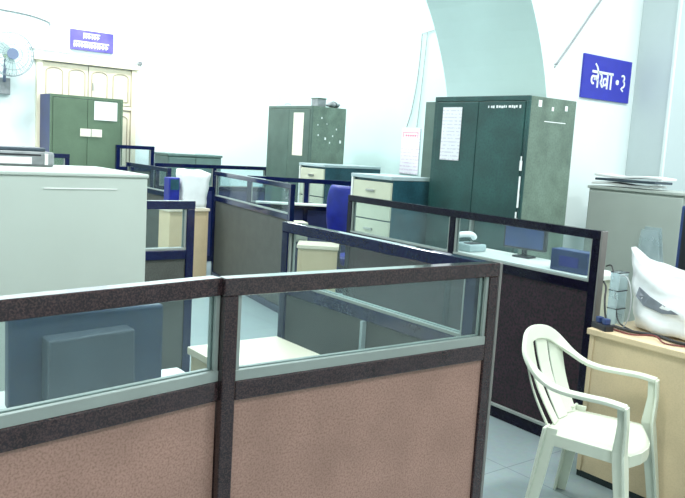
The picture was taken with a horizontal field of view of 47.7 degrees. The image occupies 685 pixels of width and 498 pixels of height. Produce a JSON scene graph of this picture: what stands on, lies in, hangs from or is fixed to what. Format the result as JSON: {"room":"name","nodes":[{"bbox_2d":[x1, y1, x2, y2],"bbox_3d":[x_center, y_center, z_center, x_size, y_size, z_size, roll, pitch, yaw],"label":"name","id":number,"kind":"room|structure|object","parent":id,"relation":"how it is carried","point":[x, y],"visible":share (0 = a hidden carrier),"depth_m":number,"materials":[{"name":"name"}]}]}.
{"room":"open-plan office","nodes":[
{"label":"open-plan office","id":0,"kind":"room"},
{"bbox_2d":[0,0,280,187],"bbox_3d":[-4.663,-2.291,9.140,9.100,4.700,0.200,-2,9,-38],"label":"wall","id":1,"kind":"structure","parent":0,"point":[207,77],"depth_m":10.83,"materials":[{"name":"white paint"}]},
{"bbox_2d":[0,31,33,94],"bbox_3d":[-4.005,-2.230,9.305,0.527,0.734,0.358,-2,9,-38],"label":"wall fan","id":2,"kind":"object","parent":1,"relation":"attached to","point":[20,49],"visible":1,"depth_m":9.25,"materials":[{"name":"grey plastic"}]},
{"bbox_2d":[0,8,50,24],"bbox_3d":[-4.085,-2.839,9.351,1.108,0.123,0.020,-2,9,-38],"label":"wire","id":3,"kind":"object","parent":1,"relation":"attached to","point":[49,22],"visible":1,"depth_m":9.50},
{"bbox_2d":[33,48,139,63],"bbox_3d":[-3.355,-2.498,9.972,1.561,0.065,0.016,-2,9,-38],"label":"wire","id":4,"kind":"object","parent":1,"relation":"attached to","point":[33,48],"visible":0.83,"depth_m":10.00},
{"bbox_2d":[34,54,139,165],"bbox_3d":[-3.348,-1.215,10.162,1.360,2.460,0.080,-2,9,-38],"label":"door","id":5,"kind":"structure","parent":1,"relation":"in","point":[53,77],"depth_m":10.06,"materials":[{"name":"beige paint"}]},
{"bbox_2d":[70,28,113,53],"bbox_3d":[-3.240,-2.686,10.025,0.560,0.250,0.034,-2,9,-38],"label":"sign board","id":6,"kind":"object","parent":1,"relation":"attached to","point":[85,40],"visible":1,"depth_m":10.01,"materials":[{"name":"plastic"}]},
{"bbox_2d":[276,0,446,176],"bbox_3d":[0.615,-2.077,9.920,0.200,4.700,5.450,-2,9,-38],"label":"wall","id":7,"kind":"structure","parent":0,"point":[361,56],"depth_m":10.15,"materials":[{"name":"white paint"}]},
{"bbox_2d":[399,128,420,174],"bbox_3d":[0.826,-1.202,9.511,0.013,0.560,0.330,-2,9,-38],"label":"wall calendar","id":8,"kind":"object","parent":7,"relation":"attached to","point":[410,141],"visible":1,"depth_m":9.50,"materials":[{"name":"paper"}]},
{"bbox_2d":[406,33,422,126],"bbox_3d":[0.872,-2.036,9.392,0.010,1.112,0.172,-2,9,-38],"label":"wire","id":9,"kind":"object","parent":7,"relation":"attached to","point":[422,33],"visible":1,"depth_m":9.35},
{"bbox_2d":[416,33,427,126],"bbox_3d":[0.954,-2.018,9.286,0.009,1.111,0.080,-2,9,-38],"label":"wire","id":10,"kind":"object","parent":7,"relation":"attached to","point":[427,33],"visible":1,"depth_m":9.27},
{"bbox_2d":[189,261,612,497],"bbox_3d":[-0.143,1.004,4.671,11.000,0.120,13.600,-2,9,-38],"label":"floor","id":11,"kind":"structure","parent":0,"point":[511,449],"depth_m":4.11,"materials":[{"name":"tile"}]},
{"bbox_2d":[53,153,69,164],"bbox_3d":[-3.105,-0.381,8.389,0.274,1.300,0.046,-2,9,-38],"label":"wall","id":12,"kind":"structure","parent":11,"relation":"on","point":[66,157],"depth_m":8.35,"materials":[{"name":"blue laminate"}]},
{"bbox_2d":[0,165,148,390],"bbox_3d":[-1.442,0.338,3.365,0.963,1.384,0.630,-2,9,-38],"label":"cabinet","id":13,"kind":"object","parent":11,"relation":"on","point":[62,227],"visible":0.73,"depth_m":3.15,"materials":[{"name":"metal"}]},
{"bbox_2d":[0,145,53,166],"bbox_3d":[-1.514,-0.416,3.428,0.445,0.082,0.203,-2,9,-38],"label":"printer","id":14,"kind":"object","parent":13,"relation":"on","point":[9,155],"visible":1,"depth_m":3.41,"materials":[{"name":"grey plastic"}]},
{"bbox_2d":[40,93,122,168],"bbox_3d":[-3.321,-0.931,9.856,0.900,1.980,0.485,-2,9,-36],"label":"almirah","id":15,"kind":"object","parent":11,"relation":"on","point":[62,116],"visible":0.27,"depth_m":9.57,"materials":[{"name":"green metal"}]},
{"bbox_2d":[80,128,90,136],"bbox_3d":[-3.182,-1.441,9.597,0.130,0.095,0.007,-2,9,-36],"label":"sticker","id":16,"kind":"object","parent":15,"relation":"attached to","point":[83,132],"visible":1,"depth_m":9.60,"materials":[{"name":"beige paper"}]},
{"bbox_2d":[91,129,101,136],"bbox_3d":[-3.069,-1.445,9.680,0.130,0.095,0.007,-2,9,-36],"label":"sticker","id":17,"kind":"object","parent":15,"relation":"attached to","point":[95,132],"visible":1,"depth_m":9.67,"materials":[{"name":"beige paper"}]},
{"bbox_2d":[94,101,116,120],"bbox_3d":[-2.963,-1.723,9.708,0.290,0.230,0.007,-2,9,-36],"label":"paper","id":18,"kind":"object","parent":15,"relation":"attached to","point":[105,111],"visible":1,"depth_m":9.70,"materials":[{"name":"white paper"}]},
{"bbox_2d":[0,368,183,408],"bbox_3d":[-1.012,0.848,2.018,1.500,0.775,0.550,-2,9,-38],"label":"office desk","id":19,"kind":"object","parent":11,"relation":"on","point":[171,371],"visible":0.1,"depth_m":2.55,"materials":[{"name":"white laminate"}]},
{"bbox_2d":[5,303,162,407],"bbox_3d":[-0.720,0.309,2.208,0.440,0.277,0.190,-2,9,-37],"label":"desktop monitor","id":20,"kind":"object","parent":19,"relation":"on","point":[50,357],"visible":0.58,"depth_m":2.14,"materials":[{"name":"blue plastic"}]},
{"bbox_2d":[0,275,222,497],"bbox_3d":[-0.711,0.692,1.712,0.047,1.200,1.024,10,10,43],"label":"wall","id":21,"kind":"structure","parent":11,"relation":"on","point":[151,438],"depth_m":1.82,"materials":[{"name":"brown fabric"}]},
{"bbox_2d":[115,145,154,187],"bbox_3d":[-2.712,-0.636,10.081,0.514,1.410,0.046,-2,9,-38],"label":"wall","id":22,"kind":"structure","parent":11,"relation":"on","point":[150,181],"depth_m":10.03,"materials":[{"name":"blue metal"}]},
{"bbox_2d":[126,162,171,247],"bbox_3d":[-2.369,-0.413,9.351,0.047,1.200,1.386,-2,9,-35],"label":"wall","id":23,"kind":"structure","parent":11,"relation":"on","point":[152,215],"depth_m":9.14,"materials":[{"name":"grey metal"}]},
{"bbox_2d":[145,200,195,371],"bbox_3d":[-1.109,0.331,4.274,0.594,1.200,0.046,-2,9,-38],"label":"wall","id":24,"kind":"structure","parent":11,"relation":"on","point":[161,263],"depth_m":4.37,"materials":[{"name":"grey laminate"}]},
{"bbox_2d":[158,208,209,276],"bbox_3d":[-1.755,-0.061,8.531,0.500,0.790,0.260,-3,10,-41],"label":"office desk","id":25,"kind":"object","parent":11,"relation":"on","point":[170,220],"visible":0.56,"depth_m":8.46,"materials":[{"name":"laminate"}]},
{"bbox_2d":[164,177,179,199],"bbox_3d":[-1.838,-0.607,8.339,0.130,0.330,0.123,-3,10,-41],"label":"box file","id":26,"kind":"object","parent":25,"relation":"on","point":[171,184],"visible":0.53,"depth_m":8.29,"materials":[{"name":"blue plastic"}]},
{"bbox_2d":[176,168,210,208],"bbox_3d":[-1.643,-0.661,8.483,0.338,0.425,0.211,-3,10,-40],"label":"monitor","id":27,"kind":"object","parent":25,"relation":"on","point":[194,184],"visible":0.73,"depth_m":8.41,"materials":[{"name":"white plastic"}]},
{"bbox_2d":[154,152,222,185],"bbox_3d":[-2.169,-0.656,10.793,0.820,1.330,0.460,-2,9,-38],"label":"cabinet","id":28,"kind":"object","parent":11,"relation":"on","point":[160,157],"visible":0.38,"depth_m":10.51,"materials":[{"name":"metal"}]},
{"bbox_2d":[168,149,194,153],"bbox_3d":[-2.203,-1.334,10.620,0.300,0.053,0.220,-2,9,-38],"label":"bundle","id":29,"kind":"object","parent":28,"relation":"on","point":[177,151],"visible":0.99,"depth_m":10.54,"materials":[{"name":"white paper"}]},
{"bbox_2d":[154,163,265,260],"bbox_3d":[-1.657,-0.455,9.884,1.594,1.230,0.046,-2,9,-38],"label":"wall","id":30,"kind":"structure","parent":11,"relation":"on","point":[235,192],"depth_m":9.89,"materials":[{"name":"blue metal"}]},
{"bbox_2d":[211,171,295,312],"bbox_3d":[-0.958,-0.130,7.844,0.047,1.200,2.103,-1,8,-28],"label":"wall","id":31,"kind":"structure","parent":11,"relation":"on","point":[246,236],"depth_m":7.78,"materials":[{"name":"grey fabric"}]},
{"bbox_2d":[187,336,319,370],"bbox_3d":[-0.200,0.802,2.839,0.410,0.750,0.860,-2,9,-38],"label":"office desk","id":32,"kind":"object","parent":11,"relation":"on","point":[266,349],"visible":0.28,"depth_m":2.99,"materials":[{"name":"laminate"}]},
{"bbox_2d":[246,175,350,292],"bbox_3d":[-0.464,-0.138,8.133,1.119,1.200,0.183,3,8,-5],"label":"wall","id":33,"kind":"structure","parent":11,"relation":"on","point":[313,214],"depth_m":8.14,"materials":[{"name":"blue laminate"}]},
{"bbox_2d":[265,106,345,202],"bbox_3d":[-0.508,-0.730,9.537,0.535,2.000,0.942,-2,9,-38],"label":"almirah","id":34,"kind":"object","parent":11,"relation":"on","point":[324,127],"visible":0.37,"depth_m":9.21,"materials":[{"name":"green metal"}]},
{"bbox_2d":[292,113,303,155],"bbox_3d":[-0.527,-1.355,9.137,0.007,0.500,0.210,-2,9,-38],"label":"paper","id":35,"kind":"object","parent":34,"relation":"attached to","point":[298,123],"visible":1,"depth_m":9.13,"materials":[{"name":"white paper"}]},
{"bbox_2d":[311,97,326,106],"bbox_3d":[-0.278,-1.713,9.049,0.130,0.100,0.140,-2,9,-38],"label":"metal box","id":36,"kind":"object","parent":34,"relation":"on","point":[316,101],"visible":0.91,"depth_m":9.00,"materials":[{"name":"grey metal"}]},
{"bbox_2d":[326,101,339,107],"bbox_3d":[-0.111,-1.705,9.161,0.191,0.080,0.132,1,8,-18],"label":"cloth bundle","id":37,"kind":"object","parent":34,"relation":"on","point":[333,104],"visible":0.98,"depth_m":9.11,"materials":[{"name":"grey fabric"}]},
{"bbox_2d":[297,240,338,291],"bbox_3d":[-0.220,0.327,6.441,0.340,0.750,0.280,3,7,0],"label":"office desk","id":38,"kind":"object","parent":11,"relation":"on","point":[312,255],"visible":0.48,"depth_m":6.29,"materials":[{"name":"laminate"}]},
{"bbox_2d":[326,185,350,267],"bbox_3d":[0.119,-0.012,7.450,0.580,1.197,0.557,9,9,37],"label":"swivel chair","id":39,"kind":"object","parent":11,"relation":"on","point":[337,198],"visible":0.38,"depth_m":7.21,"materials":[{"name":"blue fabric"}]},
{"bbox_2d":[297,162,380,203],"bbox_3d":[-0.068,-0.290,8.891,0.812,1.350,0.482,-2,9,-38],"label":"filing cabinet","id":40,"kind":"object","parent":11,"relation":"on","point":[318,193],"visible":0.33,"depth_m":8.56,"materials":[{"name":"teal metal"}]},
{"bbox_2d":[212,261,502,497],"bbox_3d":[0.070,0.652,2.374,1.035,1.200,0.046,-2,9,-36],"label":"wall","id":41,"kind":"structure","parent":11,"relation":"on","point":[405,420],"depth_m":2.31,"materials":[{"name":"brown fabric"}]},
{"bbox_2d":[277,221,484,354],"bbox_3d":[0.066,0.550,3.142,0.058,1.200,1.194,-2,9,-38],"label":"wall","id":42,"kind":"structure","parent":11,"relation":"on","point":[324,321],"depth_m":3.15,"materials":[{"name":"grey fabric"}]},
{"bbox_2d":[351,173,429,244],"bbox_3d":[0.353,0.064,6.410,0.432,1.345,0.512,-2,9,-38],"label":"filing cabinet","id":43,"kind":"object","parent":11,"relation":"on","point":[406,225],"visible":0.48,"depth_m":6.18,"materials":[{"name":"teal metal"}]},
{"bbox_2d":[421,102,434,177],"bbox_3d":[1.227,-0.376,7.566,0.910,2.020,0.450,-2,9,-38],"label":"almirah","id":44,"kind":"object","parent":11,"relation":"on","point":[430,106],"visible":0.02,"depth_m":7.33,"materials":[{"name":"green metal"}]},
{"bbox_2d":[342,195,607,436],"bbox_3d":[0.670,0.345,4.979,0.058,1.200,2.248,-2,9,-36],"label":"wall","id":45,"kind":"structure","parent":11,"relation":"on","point":[569,304],"depth_m":4.51,"materials":[{"name":"black fabric"}]},
{"bbox_2d":[425,95,576,259],"bbox_3d":[1.144,-0.151,5.968,0.565,1.980,0.932,-2,9,-38],"label":"almirah","id":46,"kind":"object","parent":11,"relation":"on","point":[514,161],"visible":0.46,"depth_m":5.62,"materials":[{"name":"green metal"}]},
{"bbox_2d":[440,107,462,160],"bbox_3d":[0.827,-0.881,5.925,0.007,0.400,0.200,-2,9,-38],"label":"paper","id":47,"kind":"object","parent":46,"relation":"attached to","point":[452,116],"visible":1,"depth_m":5.92,"materials":[{"name":"white paper"}]},
{"bbox_2d":[458,248,624,323],"bbox_3d":[1.119,0.527,4.875,0.400,0.920,1.120,-2,9,-38],"label":"countertop","id":48,"kind":"structure","parent":11,"relation":"on","point":[536,262],"depth_m":4.53,"materials":[{"name":"white laminate"}]},
{"bbox_2d":[458,231,485,251],"bbox_3d":[0.842,-0.051,5.139,0.225,0.123,0.170,-2,9,-38],"label":"desk telephone","id":49,"kind":"object","parent":48,"relation":"on","point":[467,246],"visible":0.74,"depth_m":5.10,"materials":[{"name":"white plastic"}]},
{"bbox_2d":[503,221,548,258],"bbox_3d":[1.169,-0.066,4.949,0.300,0.240,0.100,10,10,42],"label":"desktop monitor","id":50,"kind":"object","parent":48,"relation":"on","point":[525,239],"visible":0.79,"depth_m":4.93,"materials":[{"name":"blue plastic"}]},
{"bbox_2d":[550,247,589,275],"bbox_3d":[1.324,0.069,4.435,0.102,0.125,0.250,-2,9,-38],"label":"box file","id":51,"kind":"object","parent":48,"relation":"on","point":[575,261],"visible":0.88,"depth_m":4.40,"materials":[{"name":"blue plastic"}]},
{"bbox_2d":[522,324,659,497],"bbox_3d":[1.057,0.777,3.371,0.575,0.810,0.574,8,9,34],"label":"armchair","id":52,"kind":"object","parent":11,"relation":"on","point":[621,442],"visible":1,"depth_m":3.38,"materials":[{"name":"white plastic"}]},
{"bbox_2d":[576,316,684,497],"bbox_3d":[1.988,0.822,3.458,0.850,0.808,1.596,-2,9,-38],"label":"office desk","id":53,"kind":"object","parent":11,"relation":"on","point":[644,354],"depth_m":3.59,"materials":[{"name":"beige laminate"}]},
{"bbox_2d":[603,281,606,317],"bbox_3d":[1.325,0.274,3.907,0.022,0.192,0.265,5,8,9],"label":"cable","id":54,"kind":"object","parent":53,"relation":"on","point":[603,281],"visible":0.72,"depth_m":3.90,"materials":[{"name":"white plastic"}]},
{"bbox_2d":[607,270,629,309],"bbox_3d":[1.363,0.247,3.845,0.082,0.273,0.055,-2,9,-38],"label":"wire rack","id":55,"kind":"object","parent":53,"relation":"on","point":[624,272],"visible":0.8,"depth_m":3.83,"materials":[{"name":"silver metal"}]},
{"bbox_2d":[606,264,631,329],"bbox_3d":[1.365,0.235,3.874,0.043,0.282,0.325,2,8,-8],"label":"cable","id":56,"kind":"object","parent":53,"relation":"on","point":[609,264],"visible":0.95,"depth_m":3.85,"materials":[{"name":"grey plastic"}]},
{"bbox_2d":[612,275,631,326],"bbox_3d":[1.382,0.253,3.850,0.035,0.249,0.247,4,7,2],"label":"cable","id":57,"kind":"object","parent":53,"relation":"on","point":[612,275],"visible":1,"depth_m":3.75,"materials":[{"name":"white plastic"}]},
{"bbox_2d":[612,324,684,345],"bbox_3d":[1.483,0.412,3.615,0.066,0.014,0.505,-2,9,-38],"label":"cable","id":58,"kind":"object","parent":53,"relation":"on","point":[615,326],"visible":0.85,"depth_m":3.66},
{"bbox_2d":[614,329,684,346],"bbox_3d":[1.412,0.406,3.610,0.058,0.019,0.383,-2,9,-38],"label":"cable","id":59,"kind":"object","parent":53,"relation":"on","point":[659,339],"visible":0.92,"depth_m":3.61,"materials":[{"name":"plastic"}]},
{"bbox_2d":[631,247,684,339],"bbox_3d":[1.682,0.227,3.667,0.328,0.380,0.730,-2,9,-38],"label":"plastic bag","id":60,"kind":"object","parent":53,"relation":"on","point":[658,288],"visible":1,"depth_m":3.70,"materials":[{"name":"white plastic"}]},
{"bbox_2d":[675,206,684,269],"bbox_3d":[1.950,0.101,3.961,0.150,0.600,0.500,-2,9,-38],"label":"desktop monitor","id":61,"kind":"object","parent":53,"relation":"on","point":[680,258],"visible":0.48,"depth_m":4.11,"materials":[{"name":"blue plastic"}]},
{"bbox_2d":[583,185,684,323],"bbox_3d":[2.297,0.229,5.941,0.465,1.372,0.812,-2,9,-38],"label":"cabinet","id":62,"kind":"object","parent":11,"relation":"on","point":[629,216],"visible":0.41,"depth_m":5.76,"materials":[{"name":"grey metal"}]},
{"bbox_2d":[591,181,666,187],"bbox_3d":[2.177,-0.487,5.905,0.220,0.029,0.500,-3,10,-40],"label":"sheaf","id":63,"kind":"object","parent":62,"relation":"on","point":[622,184],"visible":1,"depth_m":5.85,"materials":[{"name":"white paper"}]},
{"bbox_2d":[595,177,672,184],"bbox_3d":[2.191,-0.511,5.848,0.220,0.021,0.520,-2,9,-35],"label":"folder","id":64,"kind":"object","parent":63,"relation":"on","point":[596,178],"visible":1,"depth_m":5.75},
{"bbox_2d":[594,173,676,180],"bbox_3d":[2.213,-0.544,5.871,0.220,0.029,0.550,-3,10,-41],"label":"sheaf","id":65,"kind":"object","parent":64,"relation":"on","point":[598,174],"visible":1,"depth_m":5.77,"materials":[{"name":"white paper"}]},
{"bbox_2d":[645,230,654,254],"bbox_3d":[2.225,-0.029,5.591,0.050,0.254,0.190,-2,9,-38],"label":"holder","id":66,"kind":"object","parent":62,"relation":"attached to","point":[651,237],"visible":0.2,"depth_m":5.59,"materials":[{"name":"clear plastic"}]},
{"bbox_3d":[-0.495,0.211,7.769,0.320,0.600,0.260,1,8,-18],"label":"stand","id":67,"kind":"object","parent":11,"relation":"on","visible":0},
{"bbox_2d":[294,220,307,241],"bbox_3d":[-0.486,-0.181,7.721,0.240,0.190,0.208,1,8,-18],"label":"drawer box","id":68,"kind":"object","parent":67,"relation":"on","point":[298,237],"visible":0.29,"depth_m":7.65,"materials":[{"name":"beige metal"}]},
{"bbox_2d":[426,0,643,249],"bbox_3d":[-1.010,-1.474,4.598,9.300,4.700,1.070,-2,9,-38],"label":"wall","id":69,"kind":"structure","parent":0,"point":[487,47],"depth_m":6.30,"materials":[{"name":"white paint"}]},
{"bbox_2d":[556,0,601,63],"bbox_3d":[2.061,-1.969,6.191,0.969,1.078,0.014,-2,9,-38],"label":"wire","id":70,"kind":"object","parent":69,"relation":"attached to","point":[599,2],"visible":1,"depth_m":6.07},
{"bbox_2d":[579,53,631,103],"bbox_3d":[2.178,-1.399,6.387,0.665,0.345,0.025,-2,9,-38],"label":"sign board","id":71,"kind":"object","parent":69,"relation":"attached to","point":[602,78],"visible":1,"depth_m":6.36,"materials":[{"name":"blue plastic"}]},
{"bbox_2d":[624,0,684,190],"bbox_3d":[3.455,-1.542,7.152,2.110,4.700,0.340,-2,9,-38],"label":"wall","id":72,"kind":"structure","parent":0,"point":[659,17],"depth_m":6.53,"materials":[{"name":"white paint"}]},
{"bbox_2d":[658,0,682,188],"bbox_3d":[2.722,-1.484,6.378,0.027,4.700,0.025,-2,9,-38],"label":"trim","id":73,"kind":"structure","parent":72,"relation":"attached to","point":[680,3],"depth_m":6.39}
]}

